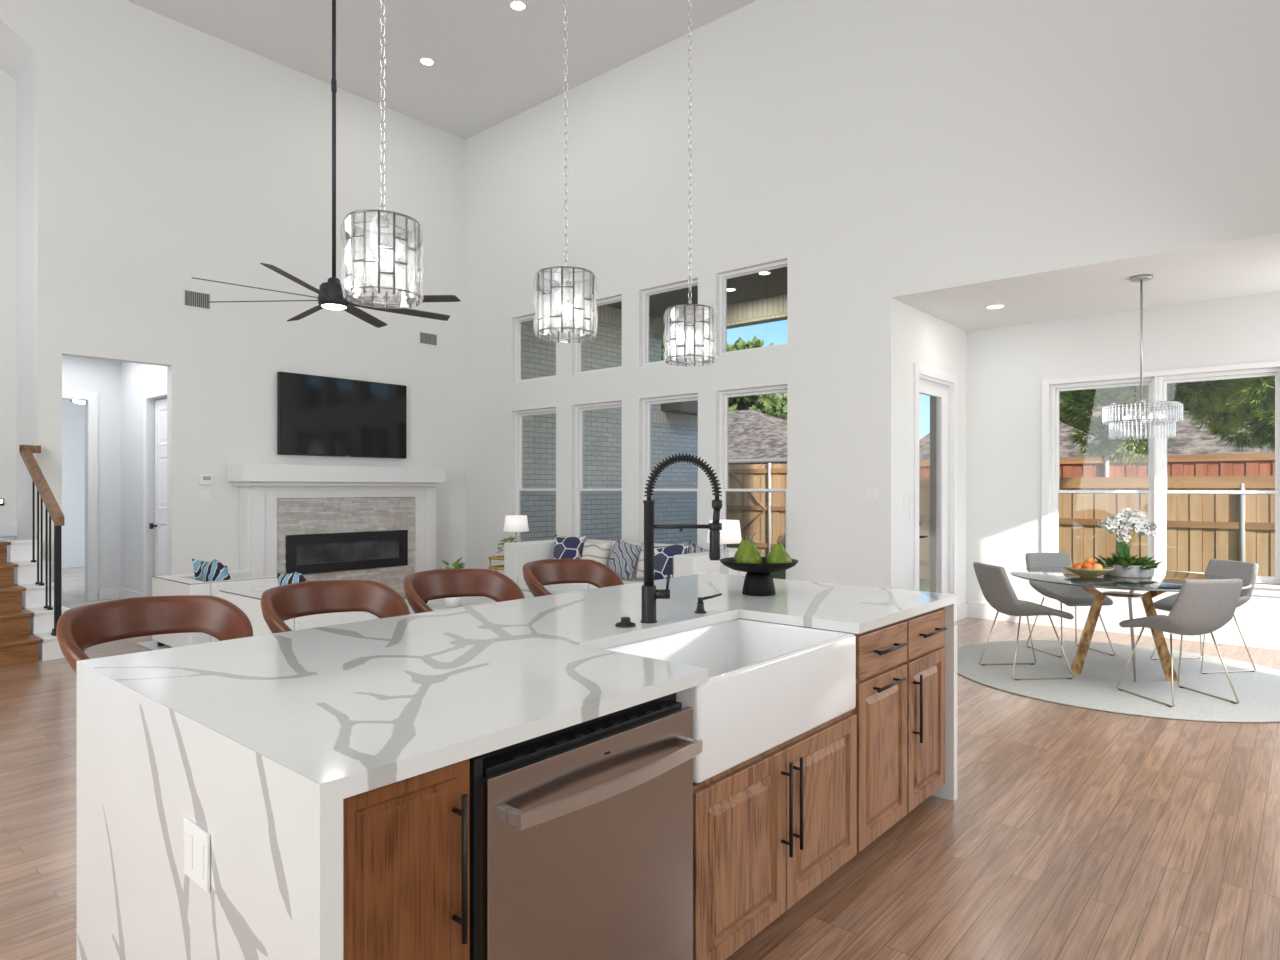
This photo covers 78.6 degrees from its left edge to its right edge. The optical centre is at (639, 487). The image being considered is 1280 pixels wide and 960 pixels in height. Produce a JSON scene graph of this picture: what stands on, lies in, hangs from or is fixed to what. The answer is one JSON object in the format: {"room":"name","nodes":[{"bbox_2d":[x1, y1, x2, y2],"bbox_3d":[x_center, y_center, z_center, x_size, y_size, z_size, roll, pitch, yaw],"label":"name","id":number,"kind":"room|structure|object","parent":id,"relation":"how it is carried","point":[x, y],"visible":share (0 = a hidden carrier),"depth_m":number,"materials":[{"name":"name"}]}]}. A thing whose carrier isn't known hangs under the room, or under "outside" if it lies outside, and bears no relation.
{"room":"open-plan kitchen","nodes":[
{"label":"open-plan kitchen","id":0,"kind":"room"},
{"bbox_2d":[0,68,16,537],"bbox_3d":[-8.093,-2.250,5.905,0.130,5.500,5.363,0,0,41],"label":"wall","id":1,"kind":"structure","parent":0,"point":[8,85],"depth_m":7.84,"materials":[{"name":"white paint"}]},
{"bbox_2d":[0,58,33,561],"bbox_3d":[-7.151,-1.800,8.718,3.780,6.400,0.127,0,0,41],"label":"wall","id":2,"kind":"structure","parent":0,"point":[25,83],"depth_m":7.68,"materials":[{"name":"white paint"}]},
{"bbox_2d":[0,28,33,80],"bbox_3d":[-7.829,-4.572,5.676,0.830,0.935,5.363,0,0,41],"label":"ceiling","id":3,"kind":"structure","parent":0,"point":[14,59],"depth_m":7.55,"materials":[{"name":"white paint"}]},
{"bbox_2d":[62,399,84,567],"bbox_3d":[-9.925,-0.200,10.218,5.120,3.200,6.500,0,0,41],"label":"wall","id":4,"kind":"structure","parent":0,"point":[73,414],"depth_m":13.81,"materials":[{"name":"white paint"}]},
{"bbox_2d":[62,355,120,600],"bbox_3d":[-7.013,-0.225,9.574,0.130,3.250,1.350,0,0,41],"label":"wall","id":5,"kind":"structure","parent":0,"point":[103,377],"depth_m":9.83,"materials":[{"name":"white paint"}]},
{"bbox_2d":[62,390,97,600],"bbox_3d":[-7.104,0.105,9.355,0.020,2.590,1.040,0,0,41],"label":"trim","id":6,"kind":"structure","parent":5,"relation":"attached to","point":[92,397],"depth_m":9.70,"materials":[{"name":"white paint"}]},
{"bbox_2d":[121,362,166,596],"bbox_3d":[-5.702,-0.225,9.249,2.280,3.250,0.130,0,0,41],"label":"wall","id":7,"kind":"structure","parent":0,"point":[136,378],"depth_m":9.58,"materials":[{"name":"white paint"}]},
{"bbox_2d":[143,385,166,596],"bbox_3d":[-5.521,0.120,8.992,1.070,2.560,0.020,0,0,41],"label":"trim","id":8,"kind":"structure","parent":7,"relation":"attached to","point":[160,391],"depth_m":9.28,"materials":[{"name":"white paint"}]},
{"bbox_2d":[149,398,166,575],"bbox_3d":[-5.485,0.175,9.034,0.830,2.430,0.110,0,0,41],"label":"door","id":9,"kind":"structure","parent":7,"relation":"in","point":[160,525],"depth_m":9.18,"materials":[{"name":"white paint"}]},
{"bbox_2d":[0,0,464,581],"bbox_3d":[-4.535,-1.810,8.749,0.140,6.420,6.160,0,0,41],"label":"wall","id":10,"kind":"structure","parent":0,"point":[168,152],"depth_m":8.54,"materials":[{"name":"white paint"}]},
{"bbox_2d":[182,288,211,310],"bbox_3d":[-4.749,-2.020,8.386,0.010,0.200,0.290,0,0,41],"label":"air vent","id":11,"kind":"object","parent":10,"relation":"in","point":[195,299],"visible":1,"depth_m":8.38,"materials":[{"name":"metal"}]},
{"bbox_2d":[277,371,406,458],"bbox_3d":[-3.619,-0.863,9.623,0.064,0.955,1.660,0,0,41],"label":"television","id":12,"kind":"object","parent":10,"relation":"attached to","point":[317,415],"visible":1,"depth_m":9.53,"materials":[{"name":"black plastic"}]},
{"bbox_2d":[418,330,437,346],"bbox_3d":[-2.861,-2.018,10.574,0.010,0.185,0.310,0,0,41],"label":"air vent","id":13,"kind":"object","parent":10,"relation":"in","point":[424,338],"visible":1,"depth_m":10.56,"materials":[{"name":"metal"}]},
{"bbox_2d":[126,0,756,138],"bbox_3d":[-1.112,-4.995,3.073,13.100,0.150,10.600,0,0,41],"label":"ceiling","id":14,"kind":"structure","parent":0,"point":[495,62],"depth_m":8.59,"materials":[{"name":"white paint"}]},
{"bbox_2d":[192,0,460,327],"bbox_3d":[-2.623,-3.228,6.700,2.032,3.381,2.032,0,0,-20],"label":"ceiling fan","id":15,"kind":"object","parent":14,"relation":"hanging from","point":[330,295],"visible":0.9,"depth_m":6.69,"materials":[{"name":"grey"}]},
{"bbox_2d":[341,0,422,308],"bbox_3d":[-0.802,-2.752,2.438,0.243,4.339,0.243,0,0,33],"label":"crystal pendant","id":16,"kind":"object","parent":14,"relation":"hanging from","point":[382,221],"visible":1,"depth_m":2.43,"materials":[{"name":"glass"}]},
{"bbox_2d":[534,0,596,342],"bbox_3d":[-0.288,-2.752,3.033,0.243,4.339,0.243,0,0,2],"label":"crystal pendant","id":17,"kind":"object","parent":14,"relation":"hanging from","point":[560,304],"visible":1,"depth_m":3.02,"materials":[{"name":"white"}]},
{"bbox_2d":[664,0,716,366],"bbox_3d":[0.233,-2.752,3.637,0.243,4.339,0.243,0,0,-29],"label":"crystal pendant","id":18,"kind":"object","parent":14,"relation":"hanging from","point":[686,333],"visible":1,"depth_m":3.63,"materials":[{"name":"white"}]},
{"bbox_2d":[521,315,697,544],"bbox_3d":[-0.511,-0.730,12.608,0.250,4.540,4.580,0,0,41],"label":"brick wall","id":19,"kind":"structure","parent":0,"point":[602,428],"depth_m":12.27,"materials":[{"name":"brick"}]},
{"bbox_2d":[584,305,697,429],"bbox_3d":[-0.405,-1.970,12.516,0.030,1.820,4.580,0,0,41],"label":"trim","id":20,"kind":"structure","parent":19,"relation":"attached to","point":[605,315],"depth_m":13.21,"materials":[{"name":"paint"}]},
{"bbox_2d":[661,401,697,414],"bbox_3d":[-0.257,-1.400,14.700,3.400,0.200,1.020,0,0,41],"label":"eave","id":21,"kind":"object","parent":19,"relation":"attached to","point":[687,407],"visible":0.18,"depth_m":13.40,"materials":[{"name":"grey"}]},
{"bbox_2d":[0,567,1279,959],"bbox_3d":[-3.302,1.460,6.351,20.700,0.120,12.700,0,0,41],"label":"floor","id":22,"kind":"structure","parent":0,"point":[1069,832],"depth_m":3.09,"materials":[{"name":"brown wood"}]},
{"bbox_2d":[0,539,69,666],"bbox_3d":[-6.134,0.941,6.401,2.148,0.919,2.075,0,0,41],"label":"staircase","id":23,"kind":"structure","parent":22,"relation":"on","point":[26,627],"depth_m":6.58,"materials":[{"name":"brown wood"}]},
{"bbox_2d":[19,445,63,635],"bbox_3d":[-5.201,0.407,6.846,1.220,1.612,0.156,0,0,41],"label":"stair railing","id":24,"kind":"object","parent":23,"relation":"on","point":[52,507],"visible":0.86,"depth_m":6.68,"materials":[{"name":"black metal"}]},
{"bbox_2d":[56,595,252,673],"bbox_3d":[-1.656,0.898,2.680,0.463,1.007,0.578,0,0,37],"label":"bar stool","id":25,"kind":"object","parent":22,"relation":"on","point":[78,629],"visible":0.46,"depth_m":2.81,"materials":[{"name":"brown leather"}]},
{"bbox_2d":[136,613,411,649],"bbox_3d":[-2.110,1.393,7.006,3.650,0.011,3.150,0,0,41],"label":"area rug","id":26,"kind":"object","parent":22,"relation":"on","point":[152,645],"visible":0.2,"depth_m":6.89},
{"bbox_2d":[152,570,278,646],"bbox_3d":[-3.701,1.081,6.891,0.882,0.614,0.804,0,0,41],"label":"armchair","id":27,"kind":"object","parent":26,"relation":"on","point":[184,584],"visible":0.41,"depth_m":6.57,"materials":[{"name":"white fabric"}]},
{"bbox_2d":[201,559,230,581],"bbox_3d":[-3.633,0.779,6.720,0.206,0.371,0.384,0,0,-43],"label":"cushion","id":28,"kind":"object","parent":27,"relation":"on","point":[214,570],"visible":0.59,"depth_m":6.61,"materials":[{"name":"fabric"}]},
{"bbox_2d":[219,586,376,635],"bbox_3d":[-2.592,1.081,5.933,0.882,0.614,0.804,0,0,41],"label":"armchair","id":29,"kind":"object","parent":26,"relation":"on","point":[248,600],"visible":0.2,"depth_m":5.62,"materials":[{"name":"white fabric"}]},
{"bbox_2d":[277,571,306,585],"bbox_3d":[-2.528,0.779,5.766,0.206,0.371,0.384,0,0,-43],"label":"cushion","id":30,"kind":"object","parent":29,"relation":"on","point":[283,579],"visible":0.26,"depth_m":5.66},
{"bbox_2d":[404,596,530,613],"bbox_3d":[-1.409,1.183,6.632,1.300,0.410,1.100,0,0,41],"label":"coffee table","id":31,"kind":"object","parent":26,"relation":"on","point":[437,604],"visible":0.02,"depth_m":6.68,"materials":[{"name":"grey stone"}]},
{"bbox_2d":[434,557,464,606],"bbox_3d":[-1.562,0.773,6.471,0.387,0.408,0.368,0,0,1],"label":"potted plant","id":32,"kind":"object","parent":31,"relation":"on","point":[454,601],"visible":0.15,"depth_m":6.42,"materials":[{"name":"green plant"}]},
{"bbox_2d":[261,580,409,633],"bbox_3d":[-1.237,0.898,3.167,0.463,1.007,0.578,0,0,40],"label":"bar stool","id":33,"kind":"object","parent":22,"relation":"on","point":[279,604],"visible":0.48,"depth_m":3.31,"materials":[{"name":"brown leather"}]},
{"bbox_2d":[227,464,444,596],"bbox_3d":[-3.540,0.570,9.456,0.438,1.660,2.590,0,0,41],"label":"fireplace surround","id":34,"kind":"object","parent":22,"relation":"on","point":[277,501],"visible":0.68,"depth_m":9.29,"materials":[{"name":"white paint"}]},
{"bbox_2d":[227,464,444,485],"bbox_3d":[-3.554,-0.140,9.441,0.438,0.240,2.550,0,0,41],"label":"mantel shelf","id":35,"kind":"object","parent":34,"relation":"attached to","point":[240,474],"depth_m":9.08,"materials":[{"name":"white paint"}]},
{"bbox_2d":[285,530,407,573],"bbox_3d":[-3.524,0.769,9.503,0.057,0.458,1.568,0,0,41],"label":"electric fireplace","id":36,"kind":"object","parent":34,"relation":"in","point":[329,552],"visible":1,"depth_m":9.45,"materials":[{"name":"glass"}]},
{"bbox_2d":[343,759,469,959],"bbox_3d":[-0.746,0.962,1.702,0.946,0.877,0.278,0,0,41],"label":"base cabinet","id":37,"kind":"object","parent":22,"relation":"on","point":[406,842],"visible":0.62,"depth_m":1.42,"materials":[{"name":"brown wood"}]},
{"bbox_2d":[403,569,524,613],"bbox_3d":[-0.827,0.898,3.642,0.463,1.007,0.578,0,0,43],"label":"bar stool","id":38,"kind":"object","parent":22,"relation":"on","point":[419,587],"visible":0.46,"depth_m":3.80,"materials":[{"name":"brown leather"}]},
{"bbox_2d":[77,573,956,959],"bbox_3d":[-0.066,0.940,2.847,1.380,0.920,2.985,0,0,41],"label":"countertop","id":39,"kind":"structure","parent":22,"relation":"on","point":[260,742],"depth_m":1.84,"materials":[{"name":"stone"}]},
{"bbox_2d":[184,817,209,892],"bbox_3d":[-0.905,0.747,1.594,0.126,0.116,0.008,0,0,41],"label":"outlet plate","id":40,"kind":"object","parent":39,"relation":"attached to","point":[196,839],"visible":1,"depth_m":1.58,"materials":[{"name":"white paint"}]},
{"bbox_2d":[185,832,203,878],"bbox_3d":[-0.907,0.747,1.592,0.096,0.068,0.002,0,0,41],"label":"receptacle","id":41,"kind":"object","parent":40,"relation":"attached to","point":[194,842],"depth_m":1.59,"materials":[{"name":"white paint"}]},
{"bbox_2d":[470,693,701,959],"bbox_3d":[-0.287,0.916,1.966,0.696,0.768,0.709,0,0,41],"label":"dishwasher","id":42,"kind":"object","parent":39,"relation":"in","point":[581,834],"visible":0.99,"depth_m":1.73,"materials":[{"name":"silver metal"}]},
{"bbox_2d":[641,453,721,622],"bbox_3d":[0.148,0.177,2.799,0.293,0.607,0.060,0,0,0],"label":"spring faucet","id":43,"kind":"object","parent":39,"relation":"on","point":[650,593],"visible":1,"depth_m":2.79,"materials":[{"name":"black metal"}]},
{"bbox_2d":[605,619,855,782],"bbox_3d":[0.257,0.653,2.602,0.548,0.270,0.945,0,0,41],"label":"farmhouse sink","id":44,"kind":"object","parent":39,"relation":"in","point":[768,685],"visible":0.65,"depth_m":2.50,"materials":[{"name":"white"}]},
{"bbox_2d":[720,557,797,595],"bbox_3d":[0.538,0.403,3.538,0.352,0.154,0.352,0,0,41],"label":"pedestal stand","id":45,"kind":"object","parent":39,"relation":"on","point":[758,581],"visible":0.95,"depth_m":3.47,"materials":[{"name":"black ceramic"}]},
{"bbox_2d":[737,533,761,563],"bbox_3d":[0.489,0.283,3.496,0.112,0.162,0.115,0,0,41],"label":"pear","id":46,"kind":"object","parent":45,"relation":"on","point":[750,553],"visible":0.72,"depth_m":3.46,"materials":[{"name":"green food"}]},
{"bbox_2d":[766,536,791,563],"bbox_3d":[0.622,0.289,3.498,0.115,0.149,0.118,0,0,41],"label":"pear","id":47,"kind":"object","parent":45,"relation":"on","point":[778,554],"visible":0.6,"depth_m":3.46,"materials":[{"name":"green food"}]},
{"bbox_2d":[523,559,623,596],"bbox_3d":[-0.365,0.898,4.177,0.463,1.007,0.578,0,0,45],"label":"bar stool","id":48,"kind":"object","parent":22,"relation":"on","point":[537,574],"visible":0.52,"depth_m":4.33,"materials":[{"name":"brown leather"}]},
{"bbox_2d":[504,539,746,596],"bbox_3d":[-0.197,0.995,8.067,2.600,0.810,0.964,0,0,41],"label":"sofa","id":49,"kind":"object","parent":22,"relation":"on","point":[516,554],"visible":0.16,"depth_m":8.06,"materials":[{"name":"white fabric"}]},
{"bbox_2d":[553,535,585,558],"bbox_3d":[-0.798,0.726,8.641,0.420,0.408,0.191,0,0,29],"label":"cushion","id":50,"kind":"object","parent":49,"relation":"on","point":[565,547],"visible":0.66,"depth_m":8.57,"materials":[{"name":"fabric"}]},
{"bbox_2d":[518,575,622,593],"bbox_3d":[-0.686,1.018,8.330,1.062,0.157,0.715,0,0,41],"label":"seat cushion","id":51,"kind":"object","parent":49,"relation":"on","point":[568,587],"depth_m":7.98,"materials":[{"name":"white fabric"}]},
{"bbox_2d":[581,540,611,565],"bbox_3d":[-0.482,0.747,8.372,0.380,0.365,0.191,0,0,35],"label":"cushion","id":52,"kind":"object","parent":49,"relation":"on","point":[597,551],"visible":0.59,"depth_m":8.30,"materials":[{"name":"fabric"}]},
{"bbox_2d":[589,578,643,588],"bbox_3d":[0.120,1.018,7.634,1.062,0.157,0.715,0,0,41],"label":"seat cushion","id":53,"kind":"object","parent":49,"relation":"on","point":[633,580],"depth_m":7.86,"materials":[{"name":"white fabric"}]},
{"bbox_2d":[608,537,641,580],"bbox_3d":[-0.169,0.739,8.040,0.190,0.451,0.458,0,0,-42],"label":"cushion","id":54,"kind":"object","parent":49,"relation":"on","point":[623,560],"visible":0.93,"depth_m":7.94,"materials":[{"name":"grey fabric"}]},
{"bbox_2d":[654,541,687,579],"bbox_3d":[0.288,0.737,7.559,0.450,0.445,0.184,0,0,20],"label":"cushion","id":55,"kind":"object","parent":49,"relation":"on","point":[663,555],"visible":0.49,"depth_m":7.51,"materials":[{"name":"fabric"}]},
{"bbox_2d":[693,710,856,959],"bbox_3d":[0.135,1.101,2.723,0.946,0.598,0.970,0,0,41],"label":"base cabinet","id":56,"kind":"object","parent":22,"relation":"on","point":[771,827],"visible":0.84,"depth_m":2.36,"materials":[{"name":"brown wood"}]},
{"bbox_2d":[738,618,906,851],"bbox_3d":[0.605,0.962,3.267,0.946,0.877,0.456,0,0,41],"label":"base cabinet","id":57,"kind":"object","parent":22,"relation":"on","point":[880,709],"visible":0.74,"depth_m":2.96,"materials":[{"name":"brown wood"}]},
{"bbox_2d":[903,607,946,812],"bbox_3d":[0.905,0.962,3.615,0.946,0.877,0.455,0,0,41],"label":"base cabinet","id":58,"kind":"object","parent":22,"relation":"on","point":[925,662],"visible":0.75,"depth_m":3.30,"materials":[{"name":"brown wood"}]},
{"bbox_2d":[957,640,1279,722],"bbox_3d":[3.643,1.395,5.904,2.500,0.009,2.500,0,0,41],"label":"round rug","id":59,"kind":"object","parent":22,"relation":"on","point":[1095,688],"visible":0.85,"depth_m":5.67,"materials":[{"name":"carpet"}]},
{"bbox_2d":[973,562,1073,679],"bbox_3d":[2.878,0.981,5.905,0.584,0.815,0.493,0,0,-4],"label":"dining chair","id":60,"kind":"object","parent":59,"relation":"on","point":[995,585],"visible":1,"depth_m":5.74,"materials":[{"name":"grey fabric"}]},
{"bbox_2d":[1025,553,1114,657],"bbox_3d":[3.648,0.981,6.677,0.493,0.815,0.584,0,0,-8],"label":"dining chair","id":61,"kind":"object","parent":59,"relation":"on","point":[1068,595],"visible":0.77,"depth_m":6.80,"materials":[{"name":"grey fabric"}]},
{"bbox_2d":[1010,566,1251,681],"bbox_3d":[3.555,1.020,5.756,1.500,0.738,1.500,0,0,0],"label":"dining table","id":62,"kind":"object","parent":59,"relation":"on","point":[1161,581],"visible":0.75,"depth_m":5.66,"materials":[{"name":"clear glass"}]},
{"bbox_2d":[1063,565,1114,577],"bbox_3d":[3.272,0.614,5.703,0.332,0.075,0.332,0,0,41],"label":"fruit bowl","id":63,"kind":"object","parent":62,"relation":"on","point":[1085,573],"visible":0.89,"depth_m":5.61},
{"bbox_2d":[1093,507,1162,577],"bbox_3d":[3.596,0.397,5.785,0.458,0.508,0.464,0,0,41],"label":"potted orchid","id":64,"kind":"object","parent":62,"relation":"on","point":[1125,565],"visible":0.99,"depth_m":5.74,"materials":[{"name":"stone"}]},
{"bbox_2d":[1117,579,1242,706],"bbox_3d":[3.571,0.981,5.176,0.493,0.815,0.584,0,0,-9],"label":"dining chair","id":65,"kind":"object","parent":59,"relation":"on","point":[1201,606],"visible":1,"depth_m":4.96,"materials":[{"name":"grey fabric"}]},
{"bbox_2d":[1150,559,1258,673],"bbox_3d":[4.421,0.981,6.119,0.584,0.815,0.493,0,0,-8],"label":"dining chair","id":66,"kind":"object","parent":59,"relation":"on","point":[1246,571],"visible":0.48,"depth_m":6.10,"materials":[{"name":"grey fabric"}]},
{"bbox_3d":[-1.520,1.180,9.595,0.380,0.440,0.380,0,0,41],"label":"side table","id":67,"kind":"object","parent":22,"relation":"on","visible":0},
{"bbox_2d":[504,515,528,535],"bbox_3d":[-1.520,0.649,9.595,0.310,0.620,0.310,0,0,41],"label":"table lamp","id":68,"kind":"object","parent":67,"relation":"on","point":[513,523],"visible":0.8,"depth_m":9.47,"materials":[{"name":"white fabric"}]},
{"bbox_3d":[0.717,1.125,6.646,0.380,0.550,0.380,0,0,41],"label":"side table","id":69,"kind":"object","parent":22,"relation":"on","visible":0},
{"bbox_2d":[707,520,741,549],"bbox_3d":[0.717,0.561,6.646,0.300,0.575,0.300,0,0,41],"label":"table lamp","id":70,"kind":"object","parent":69,"relation":"on","point":[730,533],"visible":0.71,"depth_m":6.52,"materials":[{"name":"white fabric"}]},
{"bbox_2d":[465,0,897,588],"bbox_3d":[-0.063,-1.810,9.064,6.220,6.420,0.160,0,0,41],"label":"wall","id":71,"kind":"structure","parent":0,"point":[790,160],"depth_m":8.23,"materials":[{"name":"white paint"}]},
{"bbox_2d":[515,408,555,541],"bbox_3d":[-1.314,-0.020,10.170,0.860,2.000,0.080,0,0,41],"label":"window","id":72,"kind":"structure","parent":71,"relation":"attached to","point":[518,414],"depth_m":10.41,"materials":[{"name":"white paint"}]},
{"bbox_2d":[515,310,555,382],"bbox_3d":[-1.314,-1.823,10.170,0.860,0.865,0.080,0,0,41],"label":"window","id":73,"kind":"structure","parent":71,"relation":"attached to","point":[518,321],"depth_m":10.41,"materials":[{"name":"white paint"}]},
{"bbox_2d":[575,401,621,536],"bbox_3d":[-0.462,-0.020,9.435,0.830,2.000,0.080,0,0,41],"label":"window","id":74,"kind":"structure","parent":71,"relation":"attached to","point":[579,409],"depth_m":9.66,"materials":[{"name":"white paint"}]},
{"bbox_2d":[575,296,621,374],"bbox_3d":[-0.462,-1.823,9.435,0.830,0.865,0.080,0,0,41],"label":"window","id":75,"kind":"structure","parent":71,"relation":"attached to","point":[578,346],"depth_m":9.66,"materials":[{"name":"white paint"}]},
{"bbox_2d":[643,394,697,545],"bbox_3d":[0.370,-0.020,8.716,0.830,2.000,0.080,0,0,41],"label":"window","id":76,"kind":"structure","parent":71,"relation":"attached to","point":[647,403],"depth_m":8.94,"materials":[{"name":"white paint"}]},
{"bbox_2d":[643,279,697,365],"bbox_3d":[0.370,-1.823,8.716,0.830,0.865,0.080,0,0,41],"label":"window","id":77,"kind":"structure","parent":71,"relation":"attached to","point":[647,293],"depth_m":8.94,"materials":[{"name":"white paint"}]},
{"bbox_2d":[720,385,786,579],"bbox_3d":[1.188,-0.020,8.010,0.850,2.000,0.080,0,0,41],"label":"window","id":78,"kind":"structure","parent":71,"relation":"attached to","point":[724,395],"depth_m":8.24,"materials":[{"name":"white paint"}]},
{"bbox_2d":[720,260,786,354],"bbox_3d":[1.188,-1.823,8.010,0.850,0.865,0.080,0,0,41],"label":"window","id":79,"kind":"structure","parent":71,"relation":"attached to","point":[723,277],"depth_m":8.22,"materials":[{"name":"white paint"}]},
{"bbox_2d":[606,267,786,317],"bbox_3d":[1.237,-3.050,10.240,5.430,0.340,3.280,0,0,41],"label":"ceiling","id":80,"kind":"structure","parent":0,"point":[755,286],"depth_m":11.57,"materials":[{"name":"grey"}]},
{"bbox_2d":[655,294,786,338],"bbox_3d":[2.448,-2.885,11.506,5.610,0.670,0.220,0,0,41],"label":"beam","id":81,"kind":"structure","parent":80,"relation":"attached to","point":[774,308],"depth_m":12.09,"materials":[{"name":"paint"}]},
{"bbox_2d":[898,301,965,605],"bbox_3d":[2.933,-0.300,7.897,0.160,3.400,1.990,0,0,41],"label":"wall","id":82,"kind":"structure","parent":0,"point":[925,339],"depth_m":7.38,"materials":[{"name":"white paint"}]},
{"bbox_2d":[919,374,951,593],"bbox_3d":[2.895,0.155,7.838,0.181,2.490,0.950,0,0,41],"label":"door","id":83,"kind":"structure","parent":82,"relation":"in","point":[942,390],"depth_m":8.09,"materials":[{"name":"white paint"}]},
{"bbox_2d":[914,363,956,593],"bbox_3d":[2.956,0.110,7.786,0.020,2.580,1.130,0,0,41],"label":"trim","id":84,"kind":"structure","parent":82,"relation":"attached to","point":[921,369],"depth_m":7.69,"materials":[{"name":"white paint"}]},
{"bbox_2d":[891,0,1279,300],"bbox_3d":[3.677,-3.360,5.836,3.660,3.320,0.160,0,0,41],"label":"wall header","id":85,"kind":"structure","parent":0,"point":[1031,139],"depth_m":6.03,"materials":[{"name":"white paint"}]},
{"bbox_2d":[899,239,1279,330],"bbox_3d":[4.440,-1.850,6.597,3.820,0.300,1.990,0,0,41],"label":"ceiling","id":86,"kind":"structure","parent":0,"point":[1249,269],"depth_m":6.69,"materials":[{"name":"white paint"}]},
{"bbox_2d":[1103,274,1181,425],"bbox_3d":[4.037,-1.050,6.291,0.548,1.299,0.550,0,0,12],"label":"crystal chandelier","id":87,"kind":"object","parent":86,"relation":"hanging from","point":[1145,277],"visible":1,"depth_m":6.28,"materials":[{"name":"silver metal"}]},
{"bbox_2d":[966,291,1279,629],"bbox_3d":[5.037,-0.300,7.290,3.820,3.400,0.160,0,0,41],"label":"wall","id":88,"kind":"structure","parent":0,"point":[1006,366],"depth_m":8.01,"materials":[{"name":"white paint"}]},
{"bbox_2d":[1051,377,1154,569],"bbox_3d":[4.566,-0.105,7.723,0.900,1.890,0.080,0,0,41],"label":"window","id":89,"kind":"structure","parent":88,"relation":"in","point":[1055,389],"depth_m":7.82,"materials":[{"name":"white paint"}]},
{"bbox_2d":[968,602,1279,649],"bbox_3d":[4.926,1.315,7.269,3.642,0.170,0.018,0,0,41],"label":"baseboard","id":90,"kind":"structure","parent":88,"relation":"attached to","point":[1227,635],"depth_m":7.50,"materials":[{"name":"white paint"}]},
{"bbox_2d":[1155,376,1157,569],"bbox_3d":[4.896,-0.105,7.402,0.020,1.890,0.155,0,0,41],"label":"trim","id":91,"kind":"structure","parent":88,"relation":"attached to","point":[1156,377],"depth_m":7.34,"materials":[{"name":"white paint"}]},
{"bbox_2d":[1041,361,1279,552],"bbox_3d":[4.854,-0.115,7.330,1.990,1.970,0.020,0,0,41],"label":"window frame","id":92,"kind":"structure","parent":88,"relation":"attached to","point":[1045,384],"depth_m":7.93,"materials":[{"name":"white paint"}]},
{"bbox_2d":[1158,367,1279,583],"bbox_3d":[5.270,-0.105,7.115,0.920,1.890,0.080,0,0,41],"label":"window","id":93,"kind":"structure","parent":88,"relation":"in","point":[1162,381],"depth_m":7.26,"materials":[{"name":"white paint"}]},
{"bbox_2d":[1252,583,1279,596],"bbox_3d":[4.864,0.890,7.341,2.030,0.100,0.110,0,0,41],"label":"sill","id":94,"kind":"structure","parent":88,"relation":"attached to","point":[1260,589],"depth_m":6.80,"materials":[{"name":"white paint"}]},
{"bbox_2d":[1103,562,1151,577],"bbox_3d":[3.609,0.606,5.791,0.306,0.090,0.306,0,0,41],"label":"bowl","id":95,"kind":"object","parent":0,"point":[1137,569],"depth_m":5.66,"materials":[{"name":"ceramic"}]},
{"bbox_3d":[0.932,1.470,10.767,6.540,0.100,3.680,0,0,41],"label":"floor","id":96,"kind":"structure","parent":0,"visible":0},
{"bbox_2d":[930,396,935,591],"bbox_3d":[3.767,-0.730,9.331,0.450,4.300,0.450,0,0,41],"label":"patio post","id":97,"kind":"object","parent":96,"relation":"on","point":[932,399],"visible":0.02,"depth_m":9.29,"materials":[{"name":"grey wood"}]},
{"label":"outside","id":98,"kind":"structure","parent":0,"visible":0},
{"bbox_2d":[771,570,929,591],"bbox_3d":[21.491,1.620,40.202,100.000,0.160,71.050,0,0,41],"label":"ground","id":99,"kind":"structure","parent":98,"point":[924,584],"depth_m":13.01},
{"bbox_2d":[696,335,786,419],"bbox_3d":[5.744,-2.779,39.727,9.370,8.670,9.736,0,0,41],"label":"oak tree","id":100,"kind":"object","parent":99,"relation":"on","point":[775,404],"visible":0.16,"depth_m":36.24,"materials":[{"name":"green plant"}]},
{"bbox_2d":[727,463,786,556],"bbox_3d":[2.697,0.510,15.553,5.001,2.020,0.088,0,0,41],"label":"wooden fence","id":101,"kind":"object","parent":99,"relation":"on","point":[763,514],"visible":0.27,"depth_m":15.79,"materials":[{"name":"brown wood"}]},
{"bbox_2d":[728,410,786,464],"bbox_3d":[0.379,-0.635,31.047,19.000,4.350,10.100,0,0,41],"label":"house","id":102,"kind":"structure","parent":99,"relation":"on","point":[754,437],"depth_m":24.12,"materials":[{"name":"grey"}]},
{"bbox_2d":[919,476,1274,578],"bbox_3d":[8.969,0.680,9.413,12.723,1.680,0.088,0,0,41],"label":"wooden fence","id":103,"kind":"object","parent":99,"relation":"on","point":[1236,525],"visible":0.36,"depth_m":10.75,"materials":[{"name":"brown wood"}]},
{"bbox_2d":[919,453,1274,575],"bbox_3d":[8.180,0.520,11.019,20.016,2.000,0.088,0,0,41],"label":"wooden fence","id":104,"kind":"object","parent":99,"relation":"on","point":[1239,464],"visible":0.04,"depth_m":11.29,"materials":[{"name":"red wood"}]},
{"bbox_2d":[919,381,1274,477],"bbox_3d":[15.120,-1.460,18.587,14.000,6.000,12.100,0,0,41],"label":"house","id":105,"kind":"structure","parent":99,"relation":"on","point":[1183,438],"depth_m":15.54,"materials":[{"name":"grey"}]},
{"bbox_2d":[1060,376,1274,469],"bbox_3d":[5.847,-0.758,9.444,2.186,4.611,4.669,0,0,-41],"label":"pine tree","id":106,"kind":"object","parent":99,"relation":"on","point":[1234,401],"visible":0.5,"depth_m":8.79,"materials":[{"name":"green plant"}]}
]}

